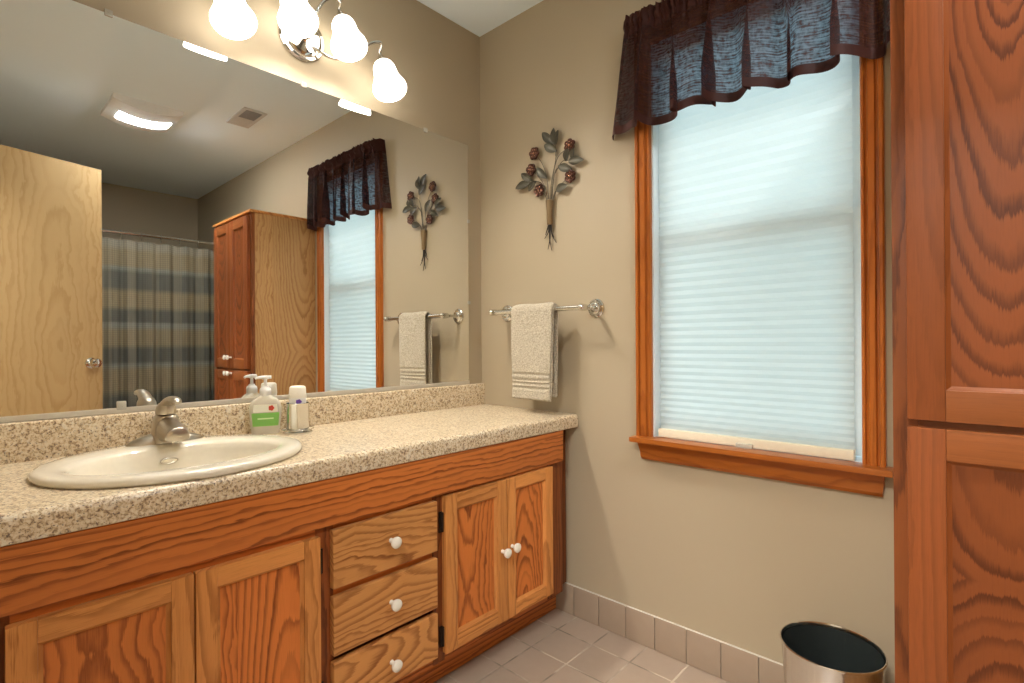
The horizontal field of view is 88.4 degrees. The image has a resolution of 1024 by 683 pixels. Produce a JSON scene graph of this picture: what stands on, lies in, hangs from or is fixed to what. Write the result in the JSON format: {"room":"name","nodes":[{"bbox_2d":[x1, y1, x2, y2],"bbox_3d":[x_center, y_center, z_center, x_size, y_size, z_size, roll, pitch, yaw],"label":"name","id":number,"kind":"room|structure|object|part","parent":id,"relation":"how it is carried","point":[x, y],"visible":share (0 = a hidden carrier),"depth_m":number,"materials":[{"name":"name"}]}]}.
{"room":"bathroom","nodes":[
{"label":"bathroom","id":0,"kind":"room"},
{"bbox_2d":[7,0,481,422],"bbox_3d":[-0.760,-0.158,1.798,0.120,2.440,1.980,0,0,43],"label":"wall","id":1,"kind":"structure","parent":0,"point":[437,58],"depth_m":2.04,"materials":[{"name":"beige paint"}]},
{"bbox_2d":[0,0,470,422],"bbox_3d":[-0.737,-0.343,1.727,0.010,1.060,1.627,0,0,43],"label":"wall mirror","id":2,"kind":"object","parent":1,"relation":"attached to","point":[191,223],"visible":1,"depth_m":1.53,"materials":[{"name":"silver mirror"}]},
{"bbox_2d":[0,383,484,464],"bbox_3d":[-0.711,0.235,1.744,0.018,0.094,1.714,0,0,43],"label":"backsplash","id":3,"kind":"structure","parent":1,"relation":"attached to","point":[25,441],"depth_m":1.53,"materials":[{"name":"laminate"}]},
{"bbox_2d":[209,0,406,102],"bbox_3d":[-0.639,-1.024,1.713,0.180,0.295,0.646,0,0,43],"label":"vanity light","id":4,"kind":"object","parent":1,"relation":"attached to","point":[298,23],"visible":1,"depth_m":1.74,"materials":[{"name":"white glass"}]},
{"bbox_3d":[-0.807,-0.966,1.511,0.060,0.086,0.050,0,0,43],"label":"bulb","id":5,"kind":"part","parent":4,"relation":"part of","materials":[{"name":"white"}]},
{"bbox_3d":[-0.798,-0.956,1.504,0.129,0.138,0.122,0,0,43],"label":"lamp shade","id":6,"kind":"part","parent":4,"relation":"part of","materials":[{"name":"white glass"}]},
{"bbox_3d":[-0.682,-1.054,1.657,0.060,0.086,0.050,0,0,43],"label":"bulb","id":7,"kind":"part","parent":4,"relation":"part of","materials":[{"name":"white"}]},
{"bbox_3d":[-0.673,-1.044,1.649,0.129,0.138,0.122,0,0,43],"label":"lamp shade","id":8,"kind":"part","parent":4,"relation":"part of","materials":[{"name":"white glass"}]},
{"bbox_3d":[-0.691,-1.024,1.756,0.046,0.158,0.158,0,0,43],"label":"plate","id":9,"kind":"part","parent":4,"relation":"part of","materials":[{"name":"silver metal"}]},
{"bbox_3d":[-0.628,-1.107,1.779,0.114,0.130,0.039,0,0,-35],"label":"arm","id":10,"kind":"part","parent":4,"relation":"part of","materials":[{"name":"silver metal"}]},
{"bbox_3d":[-0.563,-1.047,1.787,0.060,0.086,0.050,0,0,43],"label":"bulb","id":11,"kind":"part","parent":4,"relation":"part of","materials":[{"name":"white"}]},
{"bbox_3d":[-0.568,-1.028,1.844,0.248,0.118,0.036,0,0,-39],"label":"arm","id":12,"kind":"part","parent":4,"relation":"part of","materials":[{"name":"silver metal"}]},
{"bbox_3d":[-0.554,-1.037,1.779,0.129,0.138,0.122,0,0,43],"label":"lamp shade","id":13,"kind":"part","parent":4,"relation":"part of","materials":[{"name":"white glass"}]},
{"bbox_3d":[-0.451,-0.958,1.896,0.060,0.086,0.050,0,0,43],"label":"bulb","id":14,"kind":"part","parent":4,"relation":"part of","materials":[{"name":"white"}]},
{"bbox_3d":[-0.443,-0.947,1.889,0.129,0.138,0.122,0,0,43],"label":"lamp shade","id":15,"kind":"part","parent":4,"relation":"part of","materials":[{"name":"white glass"}]},
{"bbox_2d":[417,0,542,36],"bbox_3d":[0.237,-1.437,-0.066,4.128,0.100,3.360,0,0,43],"label":"ceiling","id":16,"kind":"structure","parent":0,"point":[479,17],"depth_m":2.19,"materials":[{"name":"paint"}]},
{"bbox_2d":[434,608,729,682],"bbox_3d":[0.253,1.113,-0.070,4.128,0.120,3.360,0,0,43],"label":"floor","id":17,"kind":"structure","parent":0,"point":[560,646],"depth_m":1.74,"materials":[{"name":"beige tile"}]},
{"bbox_2d":[0,430,565,682],"bbox_3d":[-0.502,0.696,1.563,0.560,0.728,1.699,0,0,43],"label":"vanity cabinet","id":18,"kind":"object","parent":17,"relation":"on","point":[409,572],"visible":0.96,"depth_m":1.24,"materials":[{"name":"brown wood"}]},
{"bbox_3d":[-0.735,0.691,0.960,0.019,0.448,0.274,0,0,43],"label":"door","id":19,"kind":"part","parent":18,"relation":"part of","materials":[{"name":"brown wood"}]},
{"bbox_3d":[-0.738,0.691,0.963,0.007,0.378,0.204,0,0,43],"label":"door panel","id":20,"kind":"part","parent":18,"relation":"part of","materials":[{"name":"brown wood"}]},
{"bbox_3d":[-0.550,0.690,1.160,0.019,0.448,0.265,0,0,43],"label":"door","id":21,"kind":"part","parent":18,"relation":"part of","materials":[{"name":"brown wood"}]},
{"bbox_3d":[-0.553,0.690,1.163,0.007,0.378,0.195,0,0,43],"label":"door panel","id":22,"kind":"part","parent":18,"relation":"part of","materials":[{"name":"brown wood"}]},
{"bbox_3d":[-0.370,0.401,1.387,0.020,0.140,1.620,0,0,43],"label":"rail","id":23,"kind":"part","parent":18,"relation":"part of","materials":[{"name":"brown wood"}]},
{"bbox_2d":[0,404,577,546],"bbox_3d":[-0.522,0.307,1.570,0.530,0.051,1.714,0,0,43],"label":"countertop","id":24,"kind":"structure","parent":18,"relation":"on","point":[29,511],"depth_m":1.24,"materials":[{"name":"laminate"}]},
{"bbox_2d":[125,396,202,446],"bbox_3d":[-0.888,0.201,1.365,0.139,0.125,0.174,0,0,43],"label":"faucet","id":25,"kind":"object","parent":24,"relation":"on","point":[166,427],"visible":1,"depth_m":1.34,"materials":[{"name":"silver metal"}]},
{"bbox_3d":[-0.916,0.249,1.392,0.056,0.030,0.174,0,0,43],"label":"plate","id":26,"kind":"part","parent":25,"relation":"part of","materials":[{"name":"silver metal"}]},
{"bbox_3d":[-0.887,0.164,1.364,0.129,0.051,0.048,0,0,43],"label":"lever handle","id":27,"kind":"part","parent":25,"relation":"part of","materials":[{"name":"silver metal"}]},
{"bbox_3d":[-0.873,0.227,1.352,0.101,0.064,0.057,0,0,43],"label":"spout","id":28,"kind":"part","parent":25,"relation":"part of","materials":[{"name":"silver metal"}]},
{"bbox_2d":[28,434,301,488],"bbox_3d":[-0.786,0.338,1.256,0.474,0.150,0.544,0,0,43],"label":"sink","id":29,"kind":"object","parent":24,"relation":"in","point":[122,466],"visible":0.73,"depth_m":1.23,"materials":[{"name":"ceramic"}]},
{"bbox_2d":[249,375,281,433],"bbox_3d":[-0.759,0.193,1.620,0.092,0.178,0.043,0,0,-26],"label":"soap dispenser","id":30,"kind":"object","parent":24,"relation":"on","point":[265,411],"visible":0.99,"depth_m":1.61,"materials":[{"name":"white plastic"}]},
{"bbox_2d":[249,395,281,433],"bbox_3d":[-0.759,0.223,1.621,0.092,0.118,0.041,0,0,-26],"label":"bottle","id":31,"kind":"object","parent":30,"relation":"attached to","point":[265,411],"depth_m":1.60,"materials":[{"name":"white plastic"}]},
{"bbox_2d":[281,402,313,434],"bbox_3d":[-0.668,0.236,1.640,0.096,0.093,0.096,0,0,43],"label":"tumbler","id":32,"kind":"object","parent":24,"relation":"on","point":[297,415],"visible":0.88,"depth_m":1.61,"materials":[{"name":"silver metal"}]},
{"bbox_2d":[288,385,306,403],"bbox_3d":[-0.668,0.204,1.641,0.052,0.134,0.052,0,0,-3],"label":"lotion bottle","id":33,"kind":"object","parent":32,"relation":"in","point":[297,394],"visible":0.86,"depth_m":1.62,"materials":[{"name":"white plastic"}]},
{"bbox_2d":[289,398,305,403],"bbox_3d":[-0.667,0.222,1.639,0.054,0.098,0.051,0,0,43],"label":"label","id":34,"kind":"object","parent":33,"relation":"attached to","point":[291,400],"depth_m":1.62,"materials":[{"name":"white plastic"}]},
{"bbox_3d":[-0.344,0.613,1.414,0.020,0.028,0.335,0,0,43],"label":"rail","id":35,"kind":"part","parent":18,"relation":"part of","materials":[{"name":"brown wood"}]},
{"bbox_3d":[-0.330,0.530,1.400,0.019,0.143,0.323,0,0,43],"label":"drawer","id":36,"kind":"part","parent":18,"relation":"part of","materials":[{"name":"brown wood"}]},
{"bbox_3d":[-0.328,0.845,1.400,0.019,0.128,0.323,0,0,43],"label":"drawer","id":37,"kind":"part","parent":18,"relation":"part of","materials":[{"name":"brown wood"}]},
{"bbox_3d":[-0.329,0.693,1.400,0.019,0.143,0.323,0,0,43],"label":"drawer","id":38,"kind":"part","parent":18,"relation":"part of","materials":[{"name":"brown wood"}]},
{"bbox_3d":[-0.308,0.690,1.385,0.032,0.031,0.031,0,0,43],"label":"knob","id":39,"kind":"part","parent":18,"relation":"part of","materials":[{"name":"white ceramic"}]},
{"bbox_3d":[-0.309,0.526,1.385,0.032,0.031,0.031,0,0,43],"label":"knob","id":40,"kind":"part","parent":18,"relation":"part of","materials":[{"name":"white ceramic"}]},
{"bbox_3d":[-0.307,0.849,1.385,0.032,0.031,0.031,0,0,43],"label":"knob","id":41,"kind":"part","parent":18,"relation":"part of","materials":[{"name":"white ceramic"}]},
{"bbox_3d":[-0.367,0.921,1.386,0.020,0.036,1.620,0,0,43],"label":"rail","id":42,"kind":"part","parent":18,"relation":"part of","materials":[{"name":"brown wood"}]},
{"bbox_3d":[-0.110,0.681,1.637,0.019,0.460,0.261,0,0,43],"label":"door","id":43,"kind":"part","parent":18,"relation":"part of","materials":[{"name":"brown wood"}]},
{"bbox_3d":[-0.113,0.682,1.640,0.007,0.380,0.181,0,0,43],"label":"door panel","id":44,"kind":"part","parent":18,"relation":"part of","materials":[{"name":"brown wood"}]},
{"bbox_3d":[-0.019,0.680,1.698,0.032,0.031,0.031,0,0,43],"label":"knob","id":45,"kind":"part","parent":18,"relation":"part of","materials":[{"name":"white ceramic"}]},
{"bbox_3d":[0.012,0.676,1.732,0.032,0.031,0.031,0,0,43],"label":"knob","id":46,"kind":"part","parent":18,"relation":"part of","materials":[{"name":"white ceramic"}]},
{"bbox_3d":[0.061,0.681,1.823,0.019,0.460,0.239,0,0,43],"label":"door","id":47,"kind":"part","parent":18,"relation":"part of","materials":[{"name":"brown wood"}]},
{"bbox_3d":[0.058,0.681,1.826,0.007,0.390,0.169,0,0,43],"label":"door panel","id":48,"kind":"part","parent":18,"relation":"part of","materials":[{"name":"brown wood"}]},
{"bbox_2d":[780,621,887,682],"bbox_3d":[0.792,0.900,1.303,0.228,0.300,0.228,0,0,43],"label":"waste bin","id":49,"kind":"object","parent":17,"relation":"on","point":[812,651],"visible":1,"depth_m":1.35,"materials":[{"name":"silver metal"}]},
{"bbox_2d":[890,0,1023,682],"bbox_3d":[1.084,0.119,0.946,0.634,1.861,0.450,0,0,43],"label":"linen cabinet","id":50,"kind":"object","parent":17,"relation":"on","point":[957,66],"visible":1,"depth_m":0.95,"materials":[{"name":"brown wood"}]},
{"bbox_3d":[0.853,-0.316,0.908,0.279,0.922,0.019,0,0,43],"label":"door","id":51,"kind":"part","parent":50,"relation":"part of","materials":[{"name":"brown wood"}]},
{"bbox_3d":[0.859,0.549,0.907,0.279,0.780,0.019,0,0,43],"label":"door","id":52,"kind":"part","parent":50,"relation":"part of","materials":[{"name":"brown wood"}]},
{"bbox_3d":[0.856,-0.316,0.911,0.175,0.818,0.007,0,0,43],"label":"door panel","id":53,"kind":"part","parent":50,"relation":"part of","materials":[{"name":"brown wood"}]},
{"bbox_3d":[0.861,0.549,0.910,0.175,0.676,0.007,0,0,43],"label":"door panel","id":54,"kind":"part","parent":50,"relation":"part of","materials":[{"name":"brown wood"}]},
{"bbox_2d":[480,0,894,682],"bbox_3d":[1.337,-0.172,1.115,3.888,2.440,0.140,0,0,43],"label":"wall","id":55,"kind":"structure","parent":0,"point":[734,559],"depth_m":1.92,"materials":[{"name":"beige paint"}]},
{"bbox_2d":[489,299,603,320],"bbox_3d":[0.110,-0.124,2.075,0.522,0.070,0.112,0,0,43],"label":"towel bar","id":56,"kind":"object","parent":55,"relation":"attached to","point":[595,308],"visible":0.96,"depth_m":1.95,"materials":[{"name":"silver metal"}]},
{"bbox_3d":[-0.056,-0.123,2.228,0.070,0.070,0.112,0,0,43],"label":"post","id":57,"kind":"part","parent":56,"relation":"part of","materials":[{"name":"silver metal"}]},
{"bbox_2d":[511,302,557,401],"bbox_3d":[0.089,0.037,2.053,0.211,0.377,0.061,0,0,43],"label":"hand towel","id":58,"kind":"object","parent":56,"relation":"hanging from","point":[534,327],"visible":0.99,"depth_m":2.02,"materials":[{"name":"beige fabric"}]},
{"bbox_3d":[0.276,-0.126,1.922,0.070,0.070,0.112,0,0,43],"label":"post","id":59,"kind":"part","parent":56,"relation":"part of","materials":[{"name":"silver metal"}]},
{"bbox_2d":[516,128,583,249],"bbox_3d":[0.146,-0.602,2.098,0.347,0.480,0.034,0,0,43],"label":"wall decoration","id":60,"kind":"object","parent":55,"relation":"attached to","point":[550,139],"visible":1,"depth_m":2.08,"materials":[{"name":"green metal"}]},
{"bbox_3d":[0.077,-0.705,2.156,0.053,0.053,0.006,0,0,43],"label":"flower","id":61,"kind":"part","parent":60,"relation":"part of","materials":[{"name":"brown metal"}]},
{"bbox_3d":[0.090,-0.768,2.144,0.054,0.051,0.006,0,0,43],"label":"flower","id":62,"kind":"part","parent":60,"relation":"part of","materials":[{"name":"brown metal"}]},
{"bbox_3d":[0.109,-0.612,2.127,0.054,0.051,0.006,0,0,43],"label":"flower","id":63,"kind":"part","parent":60,"relation":"part of","materials":[{"name":"brown metal"}]},
{"bbox_3d":[0.186,-0.647,2.064,0.087,0.208,0.003,0,0,43],"label":"stem","id":64,"kind":"part","parent":60,"relation":"part of","materials":[{"name":"metal"}]},
{"bbox_3d":[0.220,-0.756,2.023,0.052,0.053,0.006,0,0,43],"label":"flower","id":65,"kind":"part","parent":60,"relation":"part of","materials":[{"name":"brown metal"}]},
{"bbox_3d":[0.223,-0.637,2.021,0.051,0.054,0.006,0,0,43],"label":"flower","id":66,"kind":"part","parent":60,"relation":"part of","materials":[{"name":"brown metal"}]},
{"bbox_2d":[556,582,784,682],"bbox_3d":[0.608,0.995,1.690,1.176,0.116,0.010,0,0,43],"label":"baseboard","id":67,"kind":"structure","parent":55,"relation":"attached to","point":[728,662],"depth_m":1.75,"materials":[{"name":"tile"}]},
{"bbox_2d":[629,55,892,496],"bbox_3d":[0.736,-0.343,1.630,0.740,1.490,0.198,0,0,43],"label":"window","id":68,"kind":"structure","parent":55,"relation":"in","point":[867,474],"depth_m":1.46,"materials":[{"name":"brown wood"}]},
{"bbox_3d":[0.453,-0.380,1.819,0.056,1.412,0.022,0,0,43],"label":"casing","id":69,"kind":"part","parent":68,"relation":"part of","materials":[{"name":"brown wood"}]},
{"bbox_2d":[612,0,889,140],"bbox_3d":[0.646,-0.923,1.582,0.852,0.400,0.100,0,0,43],"label":"window valance","id":70,"kind":"object","parent":68,"relation":"hanging from","point":[676,55],"visible":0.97,"depth_m":1.59,"materials":[{"name":"brown fabric"}]},
{"bbox_2d":[658,54,855,460],"bbox_3d":[0.716,-0.338,1.621,0.572,1.333,0.046,0,0,43],"label":"window shade","id":71,"kind":"object","parent":68,"relation":"attached to","point":[756,288],"visible":0.8,"depth_m":1.58,"materials":[{"name":"fabric"}]},
{"bbox_3d":[0.720,0.308,1.620,0.570,0.028,0.030,0,0,43],"label":"rail","id":72,"kind":"part","parent":71,"relation":"part of","materials":[{"name":"beige plastic"}]},
{"bbox_3d":[0.778,-0.670,1.682,0.594,0.675,0.030,0,0,43],"label":"sash","id":73,"kind":"part","parent":68,"relation":"part of","materials":[{"name":"white plastic"}]},
{"bbox_3d":[0.760,-0.028,1.658,0.594,0.690,0.030,0,0,43],"label":"sash","id":74,"kind":"part","parent":68,"relation":"part of","materials":[{"name":"white plastic"}]},
{"bbox_3d":[0.939,-0.383,1.371,0.052,1.412,0.022,0,0,43],"label":"casing","id":75,"kind":"part","parent":68,"relation":"part of","materials":[{"name":"brown wood"}]}
]}

